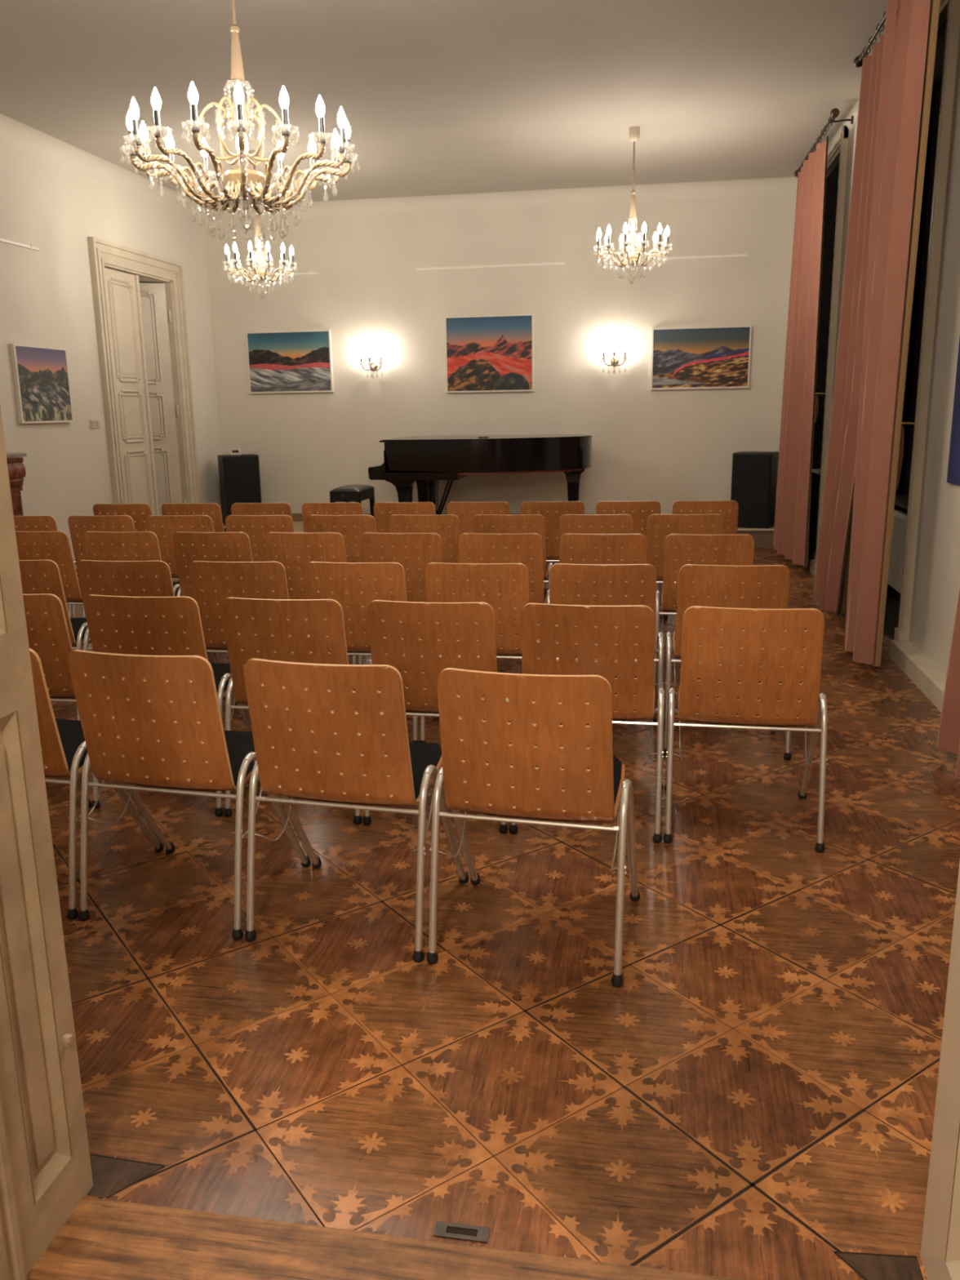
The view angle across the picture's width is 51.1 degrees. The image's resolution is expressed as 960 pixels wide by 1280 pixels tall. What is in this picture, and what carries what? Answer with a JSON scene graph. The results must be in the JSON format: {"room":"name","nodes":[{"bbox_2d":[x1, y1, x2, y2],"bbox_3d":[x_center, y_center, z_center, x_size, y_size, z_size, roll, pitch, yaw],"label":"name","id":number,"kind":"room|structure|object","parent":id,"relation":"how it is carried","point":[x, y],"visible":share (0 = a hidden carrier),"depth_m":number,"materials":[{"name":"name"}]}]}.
{"room":"music room","nodes":[
{"label":"music room","id":0,"kind":"room"},
{"bbox_2d":[0,142,222,559],"bbox_3d":[-4.242,-1.955,7.048,0.350,3.810,10.580,1,13,10],"label":"wall","id":1,"kind":"structure","parent":0,"point":[46,295],"depth_m":9.11,"materials":[{"name":"white paint"}]},
{"bbox_2d":[0,238,39,250],"bbox_3d":[-3.905,-3.143,7.732,0.027,0.041,1.740,1,13,10],"label":"rail","id":2,"kind":"object","parent":1,"relation":"attached to","point":[1,239],"visible":1,"depth_m":8.30,"materials":[{"name":"white metal"}]},
{"bbox_2d":[9,343,73,423],"bbox_3d":[-3.764,-2.199,8.660,0.037,0.642,0.765,1,13,10],"label":"painting","id":3,"kind":"object","parent":1,"relation":"attached to","point":[41,376],"visible":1,"depth_m":8.61,"materials":[{"name":"paint"}]},
{"bbox_2d":[87,236,200,529],"bbox_3d":[-3.765,-2.426,10.589,0.734,3.120,1.830,1,13,10],"label":"door","id":4,"kind":"structure","parent":1,"relation":"in","point":[139,297],"depth_m":10.47,"materials":[{"name":"beige paint"}]},
{"bbox_2d":[0,0,887,223],"bbox_3d":[-0.727,-3.752,6.194,7.480,0.270,10.930,1,13,10],"label":"ceiling","id":5,"kind":"structure","parent":0,"point":[447,105],"depth_m":7.37,"materials":[{"name":"grey paint"}]},
{"bbox_2d":[120,0,359,241],"bbox_3d":[-1.040,-2.535,4.278,1.002,1.531,1.002,-1,13,-1],"label":"chandelier","id":6,"kind":"object","parent":5,"relation":"hanging from","point":[244,179],"visible":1,"depth_m":4.28,"materials":[{"name":"beige"}]},
{"bbox_2d":[128,129,137,156],"bbox_3d":[-1.479,-2.113,4.277,0.036,0.099,0.036,-4,13,-12],"label":"candle","id":7,"kind":"object","parent":6,"relation":"on","point":[131,131],"depth_m":4.27,"materials":[{"name":"white plastic"}]},
{"bbox_2d":[132,119,142,146],"bbox_3d":[-1.409,-2.078,4.119,0.036,0.099,0.036,-10,16,-33],"label":"candle","id":8,"kind":"object","parent":6,"relation":"on","point":[135,127],"depth_m":4.11,"materials":[{"name":"white plastic"}]},
{"bbox_2d":[142,144,150,163],"bbox_3d":[-1.482,-2.153,4.450,0.036,0.099,0.036,2,13,10],"label":"candle","id":9,"kind":"object","parent":6,"relation":"on","point":[147,153],"depth_m":4.44,"materials":[{"name":"white plastic"}]},
{"bbox_2d":[153,109,163,138],"bbox_3d":[-1.281,-2.052,3.998,0.036,0.099,0.036,7,15,32],"label":"candle","id":10,"kind":"object","parent":6,"relation":"on","point":[157,133],"depth_m":3.99,"materials":[{"name":"white plastic"}]},
{"bbox_2d":[168,154,176,173],"bbox_3d":[-1.416,-2.191,4.611,0.036,0.099,0.036,7,15,32],"label":"candle","id":11,"kind":"object","parent":6,"relation":"on","point":[170,156],"depth_m":4.60,"materials":[{"name":"white plastic"}]},
{"bbox_2d":[190,104,199,133],"bbox_3d":[-1.116,-2.039,3.933,0.036,0.099,0.036,2,13,10],"label":"candle","id":12,"kind":"object","parent":6,"relation":"on","point":[195,127],"depth_m":3.92,"materials":[{"name":"white plastic"}]},
{"bbox_2d":[201,156,210,180],"bbox_3d":[-1.292,-2.222,4.735,0.036,0.099,0.036,-10,16,-33],"label":"candle","id":13,"kind":"object","parent":6,"relation":"on","point":[205,166],"depth_m":4.72,"materials":[{"name":"white plastic"}]},
{"bbox_2d":[235,103,245,133],"bbox_3d":[-0.939,-2.043,3.935,0.036,0.099,0.036,-4,13,-12],"label":"candle","id":14,"kind":"object","parent":6,"relation":"on","point":[239,107],"depth_m":3.93,"materials":[{"name":"white plastic"}]},
{"bbox_2d":[277,159,284,182],"bbox_3d":[-0.952,-2.243,4.805,0.036,0.099,0.036,2,13,10],"label":"candle","id":15,"kind":"object","parent":6,"relation":"on","point":[279,162],"depth_m":4.79,"materials":[{"name":"white plastic"}]},
{"bbox_2d":[280,108,289,137],"bbox_3d":[-0.776,-2.061,4.003,0.036,0.099,0.036,-10,16,-33],"label":"candle","id":16,"kind":"object","parent":6,"relation":"on","point":[285,131],"depth_m":3.99,"materials":[{"name":"white plastic"}]},
{"bbox_2d":[310,158,315,176],"bbox_3d":[-0.787,-2.231,4.740,0.036,0.099,0.036,7,15,32],"label":"candle","id":17,"kind":"object","parent":6,"relation":"on","point":[313,171],"depth_m":4.73,"materials":[{"name":"white plastic"}]},
{"bbox_2d":[317,116,325,144],"bbox_3d":[-0.652,-2.091,4.127,0.036,0.099,0.036,7,15,32],"label":"candle","id":18,"kind":"object","parent":6,"relation":"on","point":[320,119],"depth_m":4.12,"materials":[{"name":"white plastic"}]},
{"bbox_2d":[333,148,340,169],"bbox_3d":[-0.660,-2.205,4.620,0.036,0.099,0.036,-10,16,-33],"label":"candle","id":19,"kind":"object","parent":6,"relation":"on","point":[335,159],"depth_m":4.61,"materials":[{"name":"white plastic"}]},
{"bbox_2d":[338,127,346,154],"bbox_3d":[-0.587,-2.129,4.288,0.036,0.099,0.036,2,13,10],"label":"candle","id":20,"kind":"object","parent":6,"relation":"on","point":[342,150],"depth_m":4.28,"materials":[{"name":"white plastic"}]},
{"bbox_2d":[344,138,351,164],"bbox_3d":[-0.589,-2.169,4.461,0.036,0.099,0.036,-4,13,-12],"label":"candle","id":21,"kind":"object","parent":6,"relation":"on","point":[347,140],"depth_m":4.45,"materials":[{"name":"white plastic"}]},
{"bbox_2d":[222,150,297,297],"bbox_3d":[-2.035,-3.795,9.211,0.683,1.265,0.683,0,13,4],"label":"chandelier","id":22,"kind":"object","parent":5,"relation":"hanging from","point":[260,274],"visible":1,"depth_m":9.22,"materials":[{"name":"beige"}]},
{"bbox_2d":[593,126,671,284],"bbox_3d":[1.316,-3.720,8.641,0.680,1.255,0.680,-3,13,-10],"label":"chandelier","id":23,"kind":"object","parent":5,"relation":"hanging from","point":[632,258],"visible":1,"depth_m":8.63,"materials":[{"name":"beige"}]},
{"bbox_3d":[1.893,-2.868,2.593,0.261,0.093,2.484,1,13,10],"label":"curtain rod","id":24,"kind":"object","parent":5,"relation":"attached to","visible":0},
{"bbox_2d":[936,587,959,779],"bbox_3d":[1.884,-1.136,3.311,0.180,3.590,1.676,1,13,10],"label":"curtain","id":25,"kind":"object","parent":24,"relation":"hanging from","point":[948,735],"visible":1,"depth_m":4.22,"materials":[{"name":"pink fabric"}]},
{"bbox_2d":[204,195,796,514],"bbox_3d":[0.192,-3.097,11.697,7.480,3.810,0.350,1,13,10],"label":"wall","id":26,"kind":"structure","parent":0,"point":[665,446],"depth_m":11.43,"materials":[{"name":"white paint"}]},
{"bbox_2d":[245,329,333,393],"bbox_3d":[-2.249,-3.286,11.877,1.035,0.707,0.037,1,13,10],"label":"painting","id":27,"kind":"object","parent":26,"relation":"attached to","point":[278,362],"visible":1,"depth_m":11.86,"materials":[{"name":"paint"}]},
{"bbox_2d":[358,349,385,378],"bbox_3d":[-1.260,-3.195,11.639,0.222,0.328,0.273,-13,18,-43],"label":"wall sconce","id":28,"kind":"object","parent":26,"relation":"attached to","point":[373,366],"visible":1,"depth_m":11.63,"materials":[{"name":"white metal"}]},
{"bbox_2d":[444,313,533,392],"bbox_3d":[0.107,-3.264,11.469,1.018,0.844,0.037,1,13,10],"label":"painting","id":29,"kind":"object","parent":26,"relation":"attached to","point":[484,353],"visible":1,"depth_m":11.45,"materials":[{"name":"paint"}]},
{"bbox_2d":[415,261,564,270],"bbox_3d":[0.100,-4.195,11.260,1.685,0.041,0.027,1,13,10],"label":"rail","id":30,"kind":"object","parent":26,"relation":"attached to","point":[556,263],"visible":1,"depth_m":11.26,"materials":[{"name":"white metal"}]},
{"bbox_2d":[291,513,729,520],"bbox_3d":[0.185,-1.443,11.892,6.780,0.100,0.020,1,13,10],"label":"baseboard","id":31,"kind":"structure","parent":26,"relation":"attached to","point":[295,517],"depth_m":12.28,"materials":[{"name":"wood"}]},
{"bbox_2d":[600,343,628,373],"bbox_3d":[1.491,-3.124,11.170,0.273,0.328,0.222,-7,14,-26],"label":"wall sconce","id":32,"kind":"object","parent":26,"relation":"attached to","point":[614,361],"visible":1,"depth_m":11.16,"materials":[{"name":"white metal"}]},
{"bbox_2d":[650,324,751,390],"bbox_3d":[2.434,-3.114,11.097,1.070,0.662,0.037,1,13,10],"label":"painting","id":33,"kind":"object","parent":26,"relation":"attached to","point":[692,357],"visible":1,"depth_m":11.08,"materials":[{"name":"paint"}]},
{"bbox_2d":[662,252,747,259],"bbox_3d":[2.429,-4.151,10.862,0.900,0.041,0.027,1,13,10],"label":"rail","id":34,"kind":"object","parent":26,"relation":"attached to","point":[737,255],"visible":0.97,"depth_m":10.85,"materials":[{"name":"white metal"}]},
{"bbox_2d":[44,543,959,1279],"bbox_3d":[-0.631,-0.053,7.036,6.860,0.001,10.240,1,13,10],"label":"floor","id":35,"kind":"structure","parent":0,"point":[754,1098],"depth_m":2.62,"materials":[{"name":"brown wood"}]},
{"bbox_2d":[5,452,26,515],"bbox_3d":[-3.892,-0.746,7.529,0.245,1.227,1.520,1,13,10],"label":"fireplace","id":36,"kind":"object","parent":35,"relation":"on","point":[16,469],"visible":0.27,"depth_m":8.06,"materials":[{"name":"red stone"}]},
{"bbox_2d":[5,452,26,457],"bbox_3d":[-3.898,-1.329,7.394,0.240,0.030,1.520,1,13,10],"label":"mantel shelf","id":37,"kind":"object","parent":36,"relation":"attached to","point":[19,455],"depth_m":7.98,"materials":[{"name":"grey stone"}]},
{"bbox_2d":[13,515,77,617],"bbox_3d":[-3.070,-0.479,7.133,0.553,0.857,0.536,1,13,7],"label":"chair","id":38,"kind":"object","parent":35,"relation":"on","point":[20,522],"visible":0.11,"depth_m":6.80,"materials":[{"name":"brown wood"}]},
{"bbox_2d":[15,531,91,617],"bbox_3d":[-2.594,-0.275,6.220,0.553,0.857,0.536,1,13,9],"label":"chair","id":39,"kind":"object","parent":35,"relation":"on","point":[52,550],"visible":0.3,"depth_m":5.91,"materials":[{"name":"brown wood"}]},
{"bbox_2d":[18,560,91,720],"bbox_3d":[-2.175,-0.015,5.065,0.553,0.857,0.536,1,13,8],"label":"chair","id":40,"kind":"object","parent":35,"relation":"on","point":[77,627],"visible":0.23,"depth_m":4.75,"materials":[{"name":"brown wood"}]},
{"bbox_2d":[22,593,91,808],"bbox_3d":[-1.776,0.184,4.173,0.553,0.857,0.536,2,13,10],"label":"chair","id":41,"kind":"object","parent":35,"relation":"on","point":[42,638],"visible":0.34,"depth_m":3.88,"materials":[{"name":"brown wood"}]},
{"bbox_2d":[29,648,164,919],"bbox_3d":[-1.462,0.379,3.309,0.553,0.857,0.536,2,13,14],"label":"chair","id":42,"kind":"object","parent":35,"relation":"on","point":[63,744],"visible":0.48,"depth_m":3.09,"materials":[{"name":"brown wood"}]},
{"bbox_2d":[67,515,142,617],"bbox_3d":[-2.521,-0.471,7.065,0.553,0.857,0.536,1,13,7],"label":"chair","id":43,"kind":"object","parent":35,"relation":"on","point":[101,523],"visible":0.25,"depth_m":6.75,"materials":[{"name":"brown wood"}]},
{"bbox_2d":[93,503,179,615],"bbox_3d":[-2.684,-0.667,7.923,0.553,0.857,0.536,1,13,7],"label":"chair","id":44,"kind":"object","parent":35,"relation":"on","point":[99,509],"visible":0.17,"depth_m":7.60,"materials":[{"name":"brown wood"}]},
{"bbox_2d":[83,531,209,654],"bbox_3d":[-2.044,-0.263,6.131,0.553,0.857,0.536,1,13,9],"label":"chair","id":45,"kind":"object","parent":35,"relation":"on","point":[95,550],"visible":0.26,"depth_m":5.82,"materials":[{"name":"brown wood"}]},
{"bbox_2d":[76,560,225,707],"bbox_3d":[-1.625,-0.005,4.985,0.553,0.857,0.536,1,13,8],"label":"chair","id":46,"kind":"object","parent":35,"relation":"on","point":[107,584],"visible":0.21,"depth_m":4.67,"materials":[{"name":"brown wood"}]},
{"bbox_2d":[84,594,252,816],"bbox_3d":[-1.228,0.199,4.075,0.553,0.857,0.536,2,13,10],"label":"chair","id":47,"kind":"object","parent":35,"relation":"on","point":[103,624],"visible":0.38,"depth_m":3.78,"materials":[{"name":"brown wood"}]},
{"bbox_2d":[146,515,217,580],"bbox_3d":[-1.972,-0.464,6.997,0.553,0.857,0.536,1,13,7],"label":"chair","id":48,"kind":"object","parent":35,"relation":"on","point":[167,552],"visible":0.18,"depth_m":6.69,"materials":[{"name":"brown wood"}]},
{"bbox_2d":[67,649,311,940],"bbox_3d":[-0.916,0.402,3.175,0.553,0.857,0.536,2,13,14],"label":"chair","id":49,"kind":"object","parent":35,"relation":"on","point":[131,739],"visible":0.98,"depth_m":2.94,"materials":[{"name":"brown wood"}]},
{"bbox_2d":[161,502,228,615],"bbox_3d":[-2.146,-0.662,7.865,0.553,0.857,0.536,1,13,6],"label":"chair","id":50,"kind":"object","parent":35,"relation":"on","point":[171,509],"visible":0.2,"depth_m":7.54,"materials":[{"name":"brown wood"}]},
{"bbox_2d":[173,531,259,655],"bbox_3d":[-1.495,-0.251,6.043,0.553,0.857,0.536,1,13,9],"label":"chair","id":51,"kind":"object","parent":35,"relation":"on","point":[209,540],"visible":0.3,"depth_m":5.74,"materials":[{"name":"brown wood"}]},
{"bbox_2d":[188,560,311,709],"bbox_3d":[-1.077,0.005,4.904,0.553,0.857,0.536,1,13,8],"label":"chair","id":52,"kind":"object","parent":35,"relation":"on","point":[215,637],"visible":0.36,"depth_m":4.61,"materials":[{"name":"brown wood"}]},
{"bbox_2d":[225,515,302,578],"bbox_3d":[-1.423,-0.457,6.928,0.553,0.857,0.536,1,13,7],"label":"chair","id":53,"kind":"object","parent":35,"relation":"on","point":[257,522],"visible":0.18,"depth_m":6.61,"materials":[{"name":"brown wood"}]},
{"bbox_2d":[231,502,299,556],"bbox_3d":[-1.604,-0.657,7.806,0.553,0.857,0.536,1,13,7],"label":"chair","id":54,"kind":"object","parent":35,"relation":"on","point":[251,508],"visible":0.12,"depth_m":7.47,"materials":[{"name":"brown wood"}]},
{"bbox_2d":[222,597,362,824],"bbox_3d":[-0.681,0.213,3.977,0.553,0.857,0.536,1,13,10],"label":"chair","id":55,"kind":"object","parent":35,"relation":"on","point":[297,611],"visible":0.4,"depth_m":3.69,"materials":[{"name":"brown wood"}]},
{"bbox_2d":[265,532,365,664],"bbox_3d":[-0.948,-0.239,5.954,0.553,0.857,0.536,1,13,9],"label":"chair","id":56,"kind":"object","parent":35,"relation":"on","point":[296,586],"visible":0.27,"depth_m":5.65,"materials":[{"name":"brown wood"}]},
{"bbox_2d":[302,502,363,555],"bbox_3d":[-1.066,-0.651,7.747,0.553,0.857,0.536,1,13,6],"label":"chair","id":57,"kind":"object","parent":35,"relation":"on","point":[349,508],"visible":0.14,"depth_m":7.42,"materials":[{"name":"brown wood"}]},
{"bbox_2d":[306,515,376,619],"bbox_3d":[-0.878,-0.450,6.861,0.553,0.857,0.536,1,13,7],"label":"chair","id":58,"kind":"object","parent":35,"relation":"on","point":[329,522],"visible":0.21,"depth_m":6.55,"materials":[{"name":"brown wood"}]},
{"bbox_2d":[244,657,468,962],"bbox_3d":[-0.373,0.424,3.040,0.553,0.857,0.536,2,13,14],"label":"chair","id":59,"kind":"object","parent":35,"relation":"on","point":[346,768],"visible":0.98,"depth_m":2.81,"materials":[{"name":"brown wood"}]},
{"bbox_2d":[304,561,422,742],"bbox_3d":[-0.528,0.015,4.824,0.553,0.857,0.536,1,13,8],"label":"chair","id":60,"kind":"object","parent":35,"relation":"on","point":[356,628],"visible":0.38,"depth_m":4.53,"materials":[{"name":"brown wood"}]},
{"bbox_2d":[373,502,435,557],"bbox_3d":[-0.526,-0.646,7.688,0.553,0.857,0.536,1,13,6],"label":"chair","id":61,"kind":"object","parent":35,"relation":"on","point":[385,508],"visible":0.2,"depth_m":7.37,"materials":[{"name":"brown wood"}]},
{"bbox_2d":[358,532,454,664],"bbox_3d":[-0.396,-0.228,5.865,0.553,0.857,0.536,1,13,10],"label":"chair","id":62,"kind":"object","parent":35,"relation":"on","point":[415,588],"visible":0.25,"depth_m":5.57,"materials":[{"name":"brown wood"}]},
{"bbox_2d":[388,514,460,580],"bbox_3d":[-0.329,-0.443,6.792,0.553,0.857,0.536,1,13,7],"label":"chair","id":63,"kind":"object","parent":35,"relation":"on","point":[444,531],"visible":0.2,"depth_m":6.48,"materials":[{"name":"brown wood"}]},
{"bbox_2d":[363,600,509,833],"bbox_3d":[-0.131,0.227,3.878,0.553,0.857,0.536,2,13,10],"label":"chair","id":64,"kind":"object","parent":35,"relation":"on","point":[420,680],"visible":0.46,"depth_m":3.60,"materials":[{"name":"brown wood"}]},
{"bbox_2d":[432,1221,490,1243],"bbox_3d":[-0.035,1.120,1.902,0.104,0.004,0.034,1,13,10],"label":"plate","id":65,"kind":"object","parent":35,"relation":"on","point":[442,1229],"visible":1,"depth_m":1.90,"materials":[{"name":"metal"}]},
{"bbox_2d":[446,501,509,558],"bbox_3d":[0.015,-0.641,7.629,0.553,0.857,0.536,1,13,7],"label":"chair","id":66,"kind":"object","parent":35,"relation":"on","point":[468,516],"visible":0.19,"depth_m":7.31,"materials":[{"name":"brown wood"}]},
{"bbox_2d":[419,562,540,746],"bbox_3d":[0.023,0.025,4.743,0.553,0.857,0.536,1,13,9],"label":"chair","id":67,"kind":"object","parent":35,"relation":"on","point":[508,631],"visible":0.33,"depth_m":4.45,"materials":[{"name":"brown wood"}]},
{"bbox_2d":[214,520,774,564],"bbox_3d":[-0.045,-1.085,11.002,6.620,0.207,1.927,1,13,10],"label":"stage platform","id":68,"kind":"object","parent":35,"relation":"on","point":[762,537],"visible":0.02,"depth_m":10.87,"materials":[{"name":"brown wood"}]},
{"bbox_2d":[217,453,261,524],"bbox_3d":[-2.857,-1.792,11.981,0.420,0.815,0.379,-6,14,-22],"label":"loudspeaker","id":69,"kind":"object","parent":68,"relation":"on","point":[239,477],"visible":0.6,"depth_m":11.79,"materials":[{"name":"black"}]},
{"bbox_2d":[328,484,374,516],"bbox_3d":[-1.379,-1.411,10.896,0.330,0.518,0.613,1,13,10],"label":"piano bench","id":70,"kind":"object","parent":68,"relation":"on","point":[348,493],"visible":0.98,"depth_m":10.62,"materials":[{"name":"black leather"}]},
{"bbox_2d":[328,484,374,492],"bbox_3d":[-1.380,-1.644,10.859,0.330,0.048,0.580,1,13,10],"label":"cushion","id":71,"kind":"object","parent":70,"relation":"on","point":[348,488],"depth_m":10.67,"materials":[{"name":"black leather"}]},
{"bbox_2d":[368,434,592,515],"bbox_3d":[0.079,-1.705,10.974,2.261,1.008,1.472,1,13,10],"label":"grand piano","id":72,"kind":"object","parent":68,"relation":"on","point":[425,460],"visible":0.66,"depth_m":10.33,"materials":[{"name":"black paint"}]},
{"bbox_2d":[730,451,778,528],"bbox_3d":[3.002,-1.649,10.999,0.420,0.800,0.399,6,15,27],"label":"loudspeaker","id":73,"kind":"object","parent":68,"relation":"on","point":[754,474],"visible":0.78,"depth_m":10.82,"materials":[{"name":"black"}]},
{"bbox_2d":[458,533,549,608],"bbox_3d":[0.150,-0.216,5.777,0.553,0.857,0.536,1,13,9],"label":"chair","id":74,"kind":"object","parent":35,"relation":"on","point":[538,593],"visible":0.29,"depth_m":5.47,"materials":[{"name":"brown wood"}]},
{"bbox_2d":[473,514,553,589],"bbox_3d":[0.221,-0.435,6.724,0.553,0.857,0.536,1,13,7],"label":"chair","id":75,"kind":"object","parent":35,"relation":"on","point":[487,521],"visible":0.27,"depth_m":6.41,"materials":[{"name":"brown wood"}]},
{"bbox_2d":[426,667,639,986],"bbox_3d":[0.170,0.447,2.906,0.553,0.857,0.536,2,13,14],"label":"chair","id":76,"kind":"object","parent":35,"relation":"on","point":[548,783],"visible":1,"depth_m":2.67,"materials":[{"name":"brown wood"}]},
{"bbox_2d":[520,501,584,561],"bbox_3d":[0.553,-0.635,7.570,0.553,0.857,0.536,1,13,6],"label":"chair","id":77,"kind":"object","parent":35,"relation":"on","point":[552,543],"visible":0.3,"depth_m":7.26,"materials":[{"name":"brown wood"}]},
{"bbox_2d":[509,602,665,842],"bbox_3d":[0.417,0.241,3.780,0.553,0.857,0.536,2,13,11],"label":"chair","id":78,"kind":"object","parent":35,"relation":"on","point":[631,682],"visible":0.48,"depth_m":3.51,"materials":[{"name":"brown wood"}]},
{"bbox_2d":[554,514,632,564],"bbox_3d":[0.769,-0.428,6.656,0.553,0.857,0.536,1,13,7],"label":"chair","id":79,"kind":"object","parent":35,"relation":"on","point":[574,521],"visible":0.17,"depth_m":6.33,"materials":[{"name":"brown wood"}]},
{"bbox_2d":[560,533,646,595],"bbox_3d":[0.702,-0.204,5.688,0.553,0.857,0.536,1,13,9],"label":"chair","id":80,"kind":"object","parent":35,"relation":"on","point":[589,553],"visible":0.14,"depth_m":5.38,"materials":[{"name":"brown wood"}]},
{"bbox_2d":[549,563,663,752],"bbox_3d":[0.569,0.035,4.663,0.553,0.857,0.536,1,13,8],"label":"chair","id":81,"kind":"object","parent":35,"relation":"on","point":[571,587],"visible":0.34,"depth_m":4.36,"materials":[{"name":"brown wood"}]},
{"bbox_2d":[595,500,664,618],"bbox_3d":[1.095,-0.630,7.511,0.553,0.857,0.536,1,13,7],"label":"chair","id":82,"kind":"object","parent":35,"relation":"on","point":[609,507],"visible":0.21,"depth_m":7.19,"materials":[{"name":"brown wood"}]},
{"bbox_2d":[646,514,722,582],"bbox_3d":[1.315,-0.421,6.588,0.553,0.857,0.536,1,13,7],"label":"chair","id":83,"kind":"object","parent":35,"relation":"on","point":[662,530],"visible":0.29,"depth_m":6.28,"materials":[{"name":"brown wood"}]},
{"bbox_2d":[659,500,741,618],"bbox_3d":[1.634,-0.625,7.452,0.553,0.857,0.536,1,13,6],"label":"chair","id":84,"kind":"object","parent":35,"relation":"on","point":[686,506],"visible":0.2,"depth_m":7.13,"materials":[{"name":"brown wood"}]},
{"bbox_2d":[653,533,757,687],"bbox_3d":[1.250,-0.192,5.600,0.553,0.857,0.536,1,13,9],"label":"chair","id":85,"kind":"object","parent":35,"relation":"on","point":[682,553],"visible":0.38,"depth_m":5.30,"materials":[{"name":"brown wood"}]},
{"bbox_2d":[662,564,791,759],"bbox_3d":[1.120,0.045,4.582,0.553,0.857,0.536,1,13,9],"label":"chair","id":86,"kind":"object","parent":35,"relation":"on","point":[700,588],"visible":0.48,"depth_m":4.29,"materials":[{"name":"brown wood"}]},
{"bbox_2d":[662,605,827,852],"bbox_3d":[0.965,0.256,3.682,0.553,0.857,0.536,2,13,11],"label":"chair","id":87,"kind":"object","parent":35,"relation":"on","point":[750,695],"visible":1,"depth_m":3.44,"materials":[{"name":"brown wood"}]},
{"bbox_2d":[808,26,959,675],"bbox_3d":[2.774,-1.789,5.857,0.374,3.810,10.580,1,13,10],"label":"wall","id":88,"kind":"structure","parent":0,"point":[936,579],"depth_m":5.53,"materials":[{"name":"white paint"}]},
{"bbox_2d":[808,125,848,559],"bbox_3d":[3.541,-2.696,9.760,0.610,3.800,1.875,1,13,10],"label":"window","id":89,"kind":"structure","parent":88,"relation":"in","point":[837,159],"depth_m":9.27,"materials":[{"name":"black"}]},
{"bbox_2d":[813,392,825,422],"bbox_3d":[3.044,-2.088,9.062,0.159,0.356,0.084,1,13,10],"label":"tieback","id":90,"kind":"object","parent":89,"relation":"attached to","point":[816,405],"visible":0.44,"depth_m":9.04,"materials":[{"name":"gold metal"}]},
{"bbox_2d":[794,107,853,177],"bbox_3d":[3.030,-4.362,8.904,0.201,0.093,2.214,1,13,10],"label":"curtain rod","id":91,"kind":"object","parent":89,"relation":"attached to","point":[834,113],"visible":0.63,"depth_m":8.21,"materials":[{"name":"brown metal"}]},
{"bbox_2d":[773,136,828,568],"bbox_3d":[3.024,-2.595,9.526,0.212,3.585,1.836,1,13,10],"label":"curtain","id":92,"kind":"object","parent":91,"relation":"hanging from","point":[793,501],"visible":1,"depth_m":9.13,"materials":[{"name":"pink fabric"}]},
{"bbox_2d":[809,560,946,711],"bbox_3d":[2.448,0.213,5.444,0.125,0.105,8.080,1,13,10],"label":"baseboard","id":93,"kind":"structure","parent":88,"relation":"attached to","point":[924,673],"depth_m":5.56,"materials":[{"name":"beige paint"}]},
{"bbox_2d":[883,0,959,639],"bbox_3d":[2.997,-1.971,6.654,0.610,3.800,2.045,1,13,10],"label":"window","id":94,"kind":"structure","parent":88,"relation":"in","point":[898,608],"depth_m":5.96,"materials":[{"name":"black"}]},
{"bbox_2d":[853,10,886,67],"bbox_3d":[2.401,-3.546,5.497,0.261,0.093,2.434,1,13,10],"label":"curtain rod","id":95,"kind":"object","parent":94,"relation":"attached to","point":[858,61],"visible":0.62,"depth_m":6.32,"materials":[{"name":"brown metal"}]},
{"bbox_2d":[813,35,884,616],"bbox_3d":[2.532,-1.943,6.788,0.211,3.600,1.336,1,13,10],"label":"curtain","id":96,"kind":"object","parent":95,"relation":"hanging from","point":[833,562],"visible":0.66,"depth_m":6.75,"materials":[{"name":"pink fabric"}]},
{"bbox_2d":[844,0,940,666],"bbox_3d":[2.275,-1.675,5.644,0.186,3.600,1.027,1,13,10],"label":"curtain","id":97,"kind":"object","parent":95,"relation":"hanging from","point":[911,26],"visible":1,"depth_m":5.45,"materials":[{"name":"pink fabric"}]},
{"bbox_2d":[887,510,906,593],"bbox_3d":[3.044,-0.519,7.186,0.068,0.730,0.897,1,13,10],"label":"radiator","id":98,"kind":"object","parent":94,"relation":"on","point":[900,517],"visible":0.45,"depth_m":7.31,"materials":[{"name":"white metal"}]},
{"bbox_2d":[895,422,917,490],"bbox_3d":[2.489,-1.067,5.939,0.159,0.514,0.085,1,13,10],"label":"tieback","id":99,"kind":"object","parent":94,"relation":"attached to","point":[901,442],"visible":0.3,"depth_m":5.92,"materials":[{"name":"gold metal"}]},
{"bbox_3d":[-1.589,-0.724,1.537,6.780,3.810,0.340,1,13,10],"label":"wall","id":100,"kind":"structure","parent":0,"visible":0},
{"bbox_2d":[0,406,93,1279],"bbox_3d":[-0.841,-0.306,1.520,0.050,2.980,0.372,1,13,10],"label":"door","id":101,"kind":"structure","parent":100,"relation":"attached to","point":[46,1173],"depth_m":1.80,"materials":[{"name":"beige paint"}]},
{"bbox_2d":[26,1196,742,1279],"bbox_3d":[-0.020,1.191,1.708,1.615,0.054,0.339,1,13,10],"label":"threshold","id":102,"kind":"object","parent":100,"relation":"attached to","point":[102,1239],"depth_m":1.85,"materials":[{"name":"brown wood"}]},
{"bbox_2d":[920,862,959,1279],"bbox_3d":[0.749,-0.276,1.286,0.050,2.980,0.445,1,13,10],"label":"trim","id":103,"kind":"structure","parent":100,"relation":"attached to","point":[940,1255],"depth_m":1.69,"materials":[{"name":"beige paint"}]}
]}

